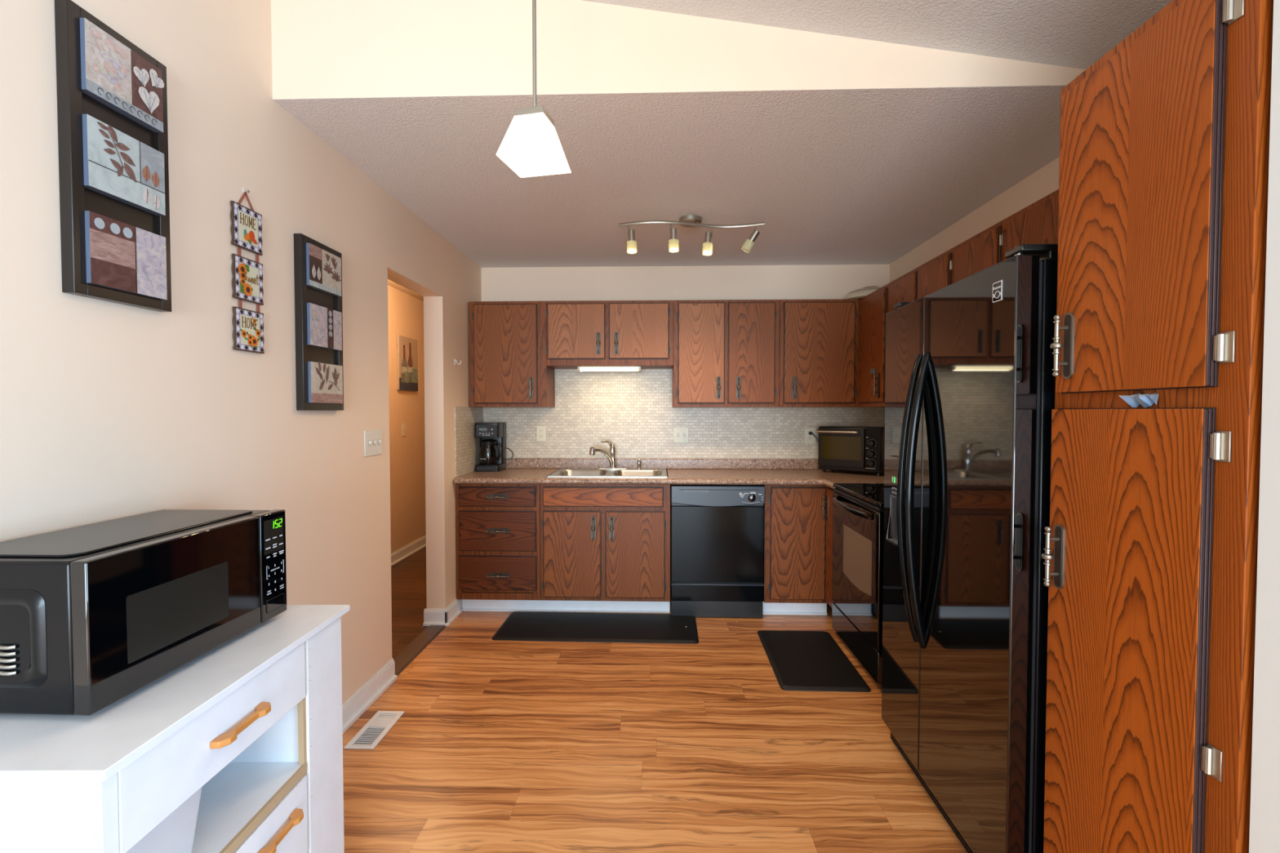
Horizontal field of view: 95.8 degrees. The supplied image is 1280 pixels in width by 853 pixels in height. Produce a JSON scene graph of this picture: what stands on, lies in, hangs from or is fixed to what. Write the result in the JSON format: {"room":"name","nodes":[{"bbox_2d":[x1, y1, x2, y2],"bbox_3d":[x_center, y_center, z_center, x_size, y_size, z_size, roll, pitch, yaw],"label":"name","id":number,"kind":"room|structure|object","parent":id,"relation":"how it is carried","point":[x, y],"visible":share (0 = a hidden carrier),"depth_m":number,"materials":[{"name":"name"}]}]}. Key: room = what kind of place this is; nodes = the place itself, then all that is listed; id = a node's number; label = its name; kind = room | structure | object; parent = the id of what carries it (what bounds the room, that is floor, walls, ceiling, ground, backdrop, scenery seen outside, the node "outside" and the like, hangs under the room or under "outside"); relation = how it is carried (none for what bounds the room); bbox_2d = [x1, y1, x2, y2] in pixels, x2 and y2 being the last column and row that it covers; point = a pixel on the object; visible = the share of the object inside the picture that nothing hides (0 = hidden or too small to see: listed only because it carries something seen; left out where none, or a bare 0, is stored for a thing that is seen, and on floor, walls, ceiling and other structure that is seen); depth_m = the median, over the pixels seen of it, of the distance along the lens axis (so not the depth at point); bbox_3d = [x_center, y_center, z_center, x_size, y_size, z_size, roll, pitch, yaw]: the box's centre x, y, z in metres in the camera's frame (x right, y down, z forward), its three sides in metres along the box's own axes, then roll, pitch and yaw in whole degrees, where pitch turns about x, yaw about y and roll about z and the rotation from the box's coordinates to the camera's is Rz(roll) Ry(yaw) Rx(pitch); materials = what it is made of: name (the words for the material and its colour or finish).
{"room":"kitchen","nodes":[
{"label":"kitchen","id":0,"kind":"room"},
{"bbox_2d":[0,0,481,704],"bbox_3d":[-1.864,-0.206,1.206,1.116,3.050,12.100,0,2,2],"label":"wall","id":1,"kind":"structure","parent":0,"point":[109,411],"depth_m":1.81,"materials":[{"name":"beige paint"}]},
{"bbox_2d":[54,0,171,311],"bbox_3d":[-1.276,-0.632,1.423,0.043,0.652,0.261,0,2,2],"label":"wall art","id":2,"kind":"object","parent":1,"relation":"attached to","point":[112,94],"visible":1,"depth_m":1.38,"materials":[{"name":"wood"}]},
{"bbox_2d":[230,187,264,353],"bbox_3d":[-1.274,-0.509,1.879,0.018,0.530,0.134,0,2,2],"label":"sign","id":3,"kind":"object","parent":1,"relation":"hanging from","point":[246,226],"visible":1,"depth_m":1.87,"materials":[{"name":"multicoloured metal"}]},
{"bbox_2d":[293,233,343,410],"bbox_3d":[-1.248,-0.389,2.271,0.044,0.651,0.272,0,2,2],"label":"wall art","id":4,"kind":"object","parent":1,"relation":"attached to","point":[317,267],"visible":1,"depth_m":2.22,"materials":[{"name":"wood"}]},
{"bbox_2d":[342,658,397,733],"bbox_3d":[-1.360,1.323,-0.849,0.026,0.104,7.545,0,2,2],"label":"baseboard","id":5,"kind":"structure","parent":1,"relation":"attached to","point":[353,708],"depth_m":2.65,"materials":[{"name":"white wood"}]},
{"bbox_2d":[364,429,382,456],"bbox_3d":[-1.248,0.077,2.720,0.016,0.118,0.165,0,2,2],"label":"light switch","id":6,"kind":"object","parent":1,"relation":"attached to","point":[372,438],"visible":1,"depth_m":2.71,"materials":[{"name":"white plastic"}]},
{"bbox_2d":[401,423,405,435],"bbox_3d":[-2.161,0.029,5.301,0.016,0.115,0.072,0,2,2],"label":"light switch","id":7,"kind":"object","parent":1,"relation":"attached to","point":[403,425],"visible":1,"depth_m":5.29,"materials":[{"name":"beige plastic"}]},
{"bbox_2d":[395,334,417,391],"bbox_3d":[-2.153,-0.578,5.359,0.027,0.490,0.400,0,2,2],"label":"picture","id":8,"kind":"object","parent":1,"relation":"attached to","point":[406,348],"visible":1,"depth_m":5.32},
{"bbox_2d":[391,535,426,566],"bbox_3d":[-2.183,1.179,4.506,0.026,0.104,5.400,0,2,2],"label":"baseboard","id":9,"kind":"structure","parent":1,"relation":"attached to","point":[402,553],"depth_m":5.37,"materials":[{"name":"wood"}]},
{"bbox_2d":[422,599,463,626],"bbox_3d":[-1.278,1.199,3.770,0.160,0.104,0.290,0,2,2],"label":"baseboard","id":10,"kind":"object","parent":1,"relation":"attached to","point":[446,616],"visible":0.86,"depth_m":3.64,"materials":[{"name":"white wood"}]},
{"bbox_2d":[454,406,483,476],"bbox_3d":[-1.208,0.094,4.107,0.008,0.464,0.591,0,2,2],"label":"tile backsplash","id":11,"kind":"structure","parent":1,"relation":"attached to","point":[467,446],"depth_m":4.02,"materials":[{"name":"tile"}]},
{"bbox_2d":[462,599,826,615],"bbox_3d":[0.017,1.198,3.873,2.444,0.100,0.024,0,2,2],"label":"baseboard","id":12,"kind":"structure","parent":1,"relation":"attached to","point":[513,606],"depth_m":3.88,"materials":[{"name":"white wood"}]},
{"bbox_2d":[387,279,423,301],"bbox_3d":[-1.758,-1.238,4.428,0.876,0.060,5.400,0,2,2],"label":"ceiling","id":13,"kind":"structure","parent":0,"point":[390,283],"depth_m":5.21,"materials":[{"name":"paint"}]},
{"bbox_2d":[393,625,446,675],"bbox_3d":[-1.282,1.260,3.280,0.115,0.008,0.715,0,2,2],"label":"floor","id":14,"kind":"structure","parent":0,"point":[418,645],"depth_m":3.28,"materials":[{"name":"brown wood"}]},
{"bbox_2d":[342,546,967,852],"bbox_3d":[0.387,1.351,1.175,5.700,0.060,12.100,0,2,2],"label":"floor","id":15,"kind":"structure","parent":0,"point":[495,746],"depth_m":2.28,"materials":[{"name":"brown wood"}]},
{"bbox_2d":[0,604,350,852],"bbox_3d":[-1.039,0.918,1.277,0.473,0.800,0.762,0,2,0],"label":"kitchen cart","id":16,"kind":"object","parent":15,"relation":"on","point":[254,722],"visible":0.94,"depth_m":1.17,"materials":[{"name":"white laminate"}]},
{"bbox_2d":[0,509,286,715],"bbox_3d":[-1.127,0.371,1.287,0.338,0.291,0.549,0,2,2],"label":"microwave oven","id":17,"kind":"object","parent":16,"relation":"on","point":[91,615],"visible":1,"depth_m":1.11,"materials":[{"name":"metal"}]},
{"bbox_2d":[125,786,202,852],"bbox_3d":[-0.974,0.769,1.048,0.237,0.176,0.231,0,2,0],"label":"storage bin","id":18,"kind":"object","parent":16,"relation":"on","point":[175,833],"visible":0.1,"depth_m":1.08,"materials":[{"name":"white plastic"}]},
{"bbox_2d":[191,761,302,852],"bbox_3d":[-1.049,0.865,1.188,0.412,0.021,0.544,0,2,0],"label":"shelf","id":19,"kind":"object","parent":16,"relation":"attached to","point":[241,799],"depth_m":1.32,"materials":[{"name":"white laminate"}]},
{"bbox_2d":[343,711,404,749],"bbox_3d":[-1.120,1.283,2.452,0.121,0.006,0.286,0,2,2],"label":"floor vent","id":20,"kind":"object","parent":15,"relation":"in","point":[370,735],"visible":1,"depth_m":2.44,"materials":[{"name":"white metal"}]},
{"bbox_2d":[455,484,540,599],"bbox_3d":[-0.930,0.756,4.088,0.561,0.772,0.655,0,2,2],"label":"base cabinet","id":21,"kind":"object","parent":15,"relation":"on","point":[498,526],"visible":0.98,"depth_m":3.80,"materials":[{"name":"brown wood"}]},
{"bbox_2d":[453,457,884,488],"bbox_3d":[0.309,0.312,3.941,3.033,0.116,0.854,0,2,2],"label":"countertop","id":22,"kind":"structure","parent":21,"relation":"on","point":[517,470],"depth_m":4.08,"materials":[{"name":"laminate"}]},
{"bbox_2d":[475,422,513,471],"bbox_3d":[-1.074,0.148,4.261,0.228,0.350,0.227,0,2,2],"label":"coffee maker","id":23,"kind":"object","parent":22,"relation":"on","point":[493,447],"visible":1,"depth_m":4.17,"materials":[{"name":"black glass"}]},
{"bbox_2d":[546,467,667,477],"bbox_3d":[-0.208,0.407,4.085,0.804,0.170,0.548,0,2,2],"label":"sink","id":24,"kind":"object","parent":22,"relation":"in","point":[562,472],"visible":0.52,"depth_m":4.22,"materials":[{"name":"metal"}]},
{"bbox_2d":[636,458,641,469],"bbox_3d":[-0.007,0.276,4.278,0.039,0.082,0.066,0,2,2],"label":"soap dispenser","id":25,"kind":"object","parent":24,"relation":"on","point":[638,463],"visible":1,"depth_m":4.28,"materials":[{"name":"silver metal"}]},
{"bbox_2d":[589,440,629,469],"bbox_3d":[-0.219,0.211,4.205,0.280,0.215,0.229,0,2,2],"label":"kitchen faucet","id":26,"kind":"object","parent":22,"relation":"on","point":[611,458],"visible":1,"depth_m":4.27,"materials":[{"name":"silver metal"}]},
{"bbox_2d":[816,426,884,475],"bbox_3d":[1.492,0.165,4.045,0.445,0.327,0.275,1,2,42],"label":"toaster oven","id":27,"kind":"object","parent":22,"relation":"on","point":[845,448],"visible":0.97,"depth_m":3.95,"materials":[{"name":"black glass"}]},
{"bbox_2d":[808,431,818,442],"bbox_3d":[1.320,0.173,4.282,0.140,0.272,0.051,0,2,13],"label":"power cord","id":28,"kind":"object","parent":27,"relation":"attached to","point":[810,433],"visible":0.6,"depth_m":4.27,"materials":[{"name":"black plastic"}]},
{"bbox_2d":[492,612,698,644],"bbox_3d":[-0.258,1.248,3.613,1.223,0.014,0.465,0,2,3],"label":"floor mat","id":29,"kind":"object","parent":15,"relation":"on","point":[518,626],"visible":0.97,"depth_m":3.55,"materials":[{"name":"rubber"}]},
{"bbox_2d":[540,484,670,601],"bbox_3d":[-0.221,0.757,4.054,0.855,0.772,0.635,0,2,2],"label":"base cabinet","id":30,"kind":"object","parent":15,"relation":"on","point":[599,542],"visible":0.96,"depth_m":3.78,"materials":[{"name":"brown wood"}]},
{"bbox_2d":[670,484,764,617],"bbox_3d":[0.512,0.808,4.011,0.603,0.864,0.596,0,2,2],"label":"dishwasher","id":31,"kind":"object","parent":15,"relation":"on","point":[717,531],"visible":1,"depth_m":3.75,"materials":[{"name":"black metal"},{"name":"black plastic"}]},
{"bbox_2d":[761,484,833,608],"bbox_3d":[1.316,0.760,3.922,1.002,0.772,0.841,0,2,2],"label":"base cabinet","id":32,"kind":"object","parent":15,"relation":"on","point":[798,531],"visible":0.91,"depth_m":3.74,"materials":[{"name":"brown wood"}]},
{"bbox_2d":[757,630,871,692],"bbox_3d":[0.916,1.260,3.162,0.432,0.014,0.750,0,2,2],"label":"floor mat","id":33,"kind":"object","parent":15,"relation":"on","point":[799,660],"visible":1,"depth_m":3.07,"materials":[{"name":"rubber"}]},
{"bbox_2d":[831,483,884,685],"bbox_3d":[1.437,0.723,3.113,0.709,1.050,0.746,0,2,2],"label":"electric range","id":34,"kind":"object","parent":15,"relation":"on","point":[858,508],"visible":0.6,"depth_m":3.03,"materials":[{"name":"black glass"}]},
{"bbox_2d":[833,483,884,507],"bbox_3d":[1.455,0.363,3.102,0.611,0.024,0.746,0,2,2],"label":"cooktop","id":35,"kind":"object","parent":34,"relation":"in","point":[869,495],"depth_m":3.14,"materials":[{"name":"black glass"}]},
{"bbox_2d":[881,243,1057,852],"bbox_3d":[1.319,0.405,1.897,0.847,1.767,0.885,0,2,3],"label":"refrigerator","id":36,"kind":"object","parent":15,"relation":"on","point":[971,382],"visible":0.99,"depth_m":1.65,"materials":[{"name":"black metal"}]},
{"bbox_2d":[1041,0,1273,852],"bbox_3d":[1.346,0.250,1.200,0.767,2.140,0.476,0,2,2],"label":"pantry cabinet","id":37,"kind":"object","parent":15,"relation":"on","point":[1151,549],"visible":1,"depth_m":1.11,"materials":[{"name":"brown wood"}]},
{"bbox_2d":[1119,393,1158,408],"bbox_3d":[1.005,-0.052,1.167,0.031,0.030,0.070,0,2,2],"label":"plastic film","id":38,"kind":"object","parent":37,"relation":"on","point":[1147,400],"visible":1,"depth_m":1.16,"materials":[{"name":"clear plastic"}]},
{"bbox_2d":[273,84,1066,267],"bbox_3d":[0.284,-1.199,3.145,3.051,0.060,2.365,0,2,2],"label":"ceiling","id":39,"kind":"structure","parent":0,"point":[833,176],"depth_m":2.55,"materials":[{"name":"white paint"}]},
{"bbox_2d":[618,214,764,255],"bbox_3d":[0.283,-1.057,3.201,0.794,0.227,0.255,0,2,2],"label":"track light","id":40,"kind":"object","parent":39,"relation":"attached to","point":[689,220],"visible":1,"depth_m":3.14,"materials":[{"name":"silver metal"}]},
{"bbox_2d":[271,0,1085,99],"bbox_3d":[0.299,-1.396,2.030,3.151,0.513,0.150,0,2,2],"label":"wall","id":41,"kind":"structure","parent":0,"point":[322,49],"depth_m":1.98,"materials":[{"name":"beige paint"}]},
{"bbox_2d":[480,264,889,458],"bbox_3d":[0.374,-0.085,4.405,3.151,2.636,0.100,0,2,2],"label":"wall","id":42,"kind":"structure","parent":0,"point":[817,282],"depth_m":4.33,"materials":[{"name":"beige paint"}]},
{"bbox_2d":[468,301,555,407],"bbox_3d":[-0.925,-0.511,4.192,0.549,0.741,0.382,0,2,2],"label":"upper cabinet","id":43,"kind":"object","parent":42,"relation":"attached to","point":[508,367],"visible":1,"depth_m":4.05,"materials":[{"name":"brown wood"}]},
{"bbox_2d":[546,300,673,368],"bbox_3d":[-0.209,-0.655,4.165,0.889,0.452,0.382,0,2,2],"label":"upper cabinet","id":44,"kind":"object","parent":42,"relation":"attached to","point":[581,333],"visible":1,"depth_m":4.02,"materials":[{"name":"brown wood"}]},
{"bbox_2d":[577,366,641,372],"bbox_3d":[-0.216,-0.408,4.118,0.450,0.037,0.104,0,2,2],"label":"lamp","id":45,"kind":"object","parent":44,"relation":"attached to","point":[580,369],"visible":1,"depth_m":4.08,"materials":[{"name":"white plastic"}]},
{"bbox_2d":[580,368,638,371],"bbox_3d":[-0.216,-0.404,4.117,0.410,0.021,0.095,0,2,2],"label":"diffuser","id":46,"kind":"object","parent":45,"relation":"attached to","point":[581,369],"depth_m":4.08,"materials":[{"name":"beige plastic"}]},
{"bbox_2d":[483,368,884,458],"bbox_3d":[0.327,-0.095,4.353,3.041,0.673,0.008,0,2,2],"label":"tile backsplash","id":47,"kind":"structure","parent":42,"relation":"attached to","point":[633,411],"depth_m":4.36,"materials":[{"name":"tile"}]},
{"bbox_2d":[536,426,546,441],"bbox_3d":[-0.749,0.054,4.383,0.074,0.118,0.007,0,2,2],"label":"electrical outlet","id":48,"kind":"object","parent":47,"relation":"attached to","point":[540,430],"visible":1,"depth_m":4.38,"materials":[{"name":"beige plastic"}]},
{"bbox_2d":[538,429,543,438],"bbox_3d":[-0.749,0.054,4.381,0.034,0.068,0.002,0,2,2],"label":"socket","id":49,"kind":"object","parent":48,"relation":"attached to","point":[540,431],"depth_m":4.38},
{"bbox_2d":[673,426,688,443],"bbox_3d":[0.309,0.065,4.345,0.115,0.118,0.016,0,2,2],"label":"light switch","id":50,"kind":"object","parent":47,"relation":"attached to","point":[681,434],"visible":1,"depth_m":4.35,"materials":[{"name":"white plastic"}]},
{"bbox_2d":[804,427,815,444],"bbox_3d":[1.270,0.069,4.318,0.080,0.118,0.007,0,2,2],"label":"electrical outlet","id":51,"kind":"object","parent":47,"relation":"attached to","point":[809,439],"visible":1,"depth_m":4.32,"materials":[{"name":"white plastic"}]},
{"bbox_2d":[672,299,779,407],"bbox_3d":[0.602,-0.509,4.142,0.733,0.741,0.382,0,2,2],"label":"upper cabinet","id":52,"kind":"object","parent":42,"relation":"attached to","point":[726,352],"visible":1,"depth_m":4.00,"materials":[{"name":"brown wood"}]},
{"bbox_2d":[778,298,884,407],"bbox_3d":[1.401,-0.509,4.116,0.862,0.741,0.382,0,2,2],"label":"upper cabinet","id":53,"kind":"object","parent":42,"relation":"attached to","point":[820,339],"visible":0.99,"depth_m":3.97,"materials":[{"name":"brown wood"}]},
{"bbox_2d":[843,286,880,299],"bbox_3d":[1.629,-0.928,4.081,0.405,0.098,0.405,0,2,2],"label":"serving bowl","id":54,"kind":"object","parent":53,"relation":"on","point":[860,293],"visible":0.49,"depth_m":3.96,"materials":[{"name":"beige ceramic"}]},
{"bbox_2d":[582,0,1172,69],"bbox_3d":[0.880,-1.200,-1.512,4.744,0.805,6.900,0,2,2],"label":"ceiling","id":55,"kind":"structure","parent":0,"point":[1071,33],"depth_m":1.83,"materials":[{"name":"white paint"}]},
{"bbox_2d":[496,0,571,177],"bbox_3d":[-0.262,-1.053,1.431,0.141,0.798,0.141,0,2,13],"label":"pendant lamp","id":56,"kind":"object","parent":55,"relation":"hanging from","point":[531,146],"visible":1,"depth_m":1.41,"materials":[{"name":"white glass"}]},
{"bbox_2d":[889,156,1059,282],"bbox_3d":[1.843,-0.037,2.625,0.100,2.636,3.366,0,2,2],"label":"wall","id":57,"kind":"structure","parent":0,"point":[1044,181],"depth_m":3.03,"materials":[{"name":"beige paint"}]},
{"bbox_2d":[858,283,889,407],"bbox_3d":[1.635,-0.498,3.724,0.382,0.741,0.505,0,2,2],"label":"upper cabinet","id":58,"kind":"object","parent":57,"relation":"attached to","point":[873,307],"visible":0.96,"depth_m":3.67,"materials":[{"name":"brown wood"}]},
{"bbox_2d":[888,246,955,312],"bbox_3d":[1.635,-0.641,3.084,0.341,0.420,0.763,0,2,2],"label":"upper cabinet","id":59,"kind":"object","parent":57,"relation":"attached to","point":[937,273],"visible":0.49,"depth_m":2.98,"materials":[{"name":"brown wood"}]},
{"bbox_2d":[954,189,1058,282],"bbox_3d":[1.602,-0.684,2.066,0.341,0.280,1.268,0,2,2],"label":"upper cabinet","id":60,"kind":"object","parent":57,"relation":"attached to","point":[1037,223],"visible":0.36,"depth_m":2.26,"materials":[{"name":"brown wood"}]},
{"bbox_2d":[1248,0,1279,852],"bbox_3d":[1.425,-0.043,0.756,0.815,2.750,0.365,0,2,2],"label":"wall","id":61,"kind":"structure","parent":0,"point":[1264,809],"depth_m":0.94,"materials":[{"name":"white paint"}]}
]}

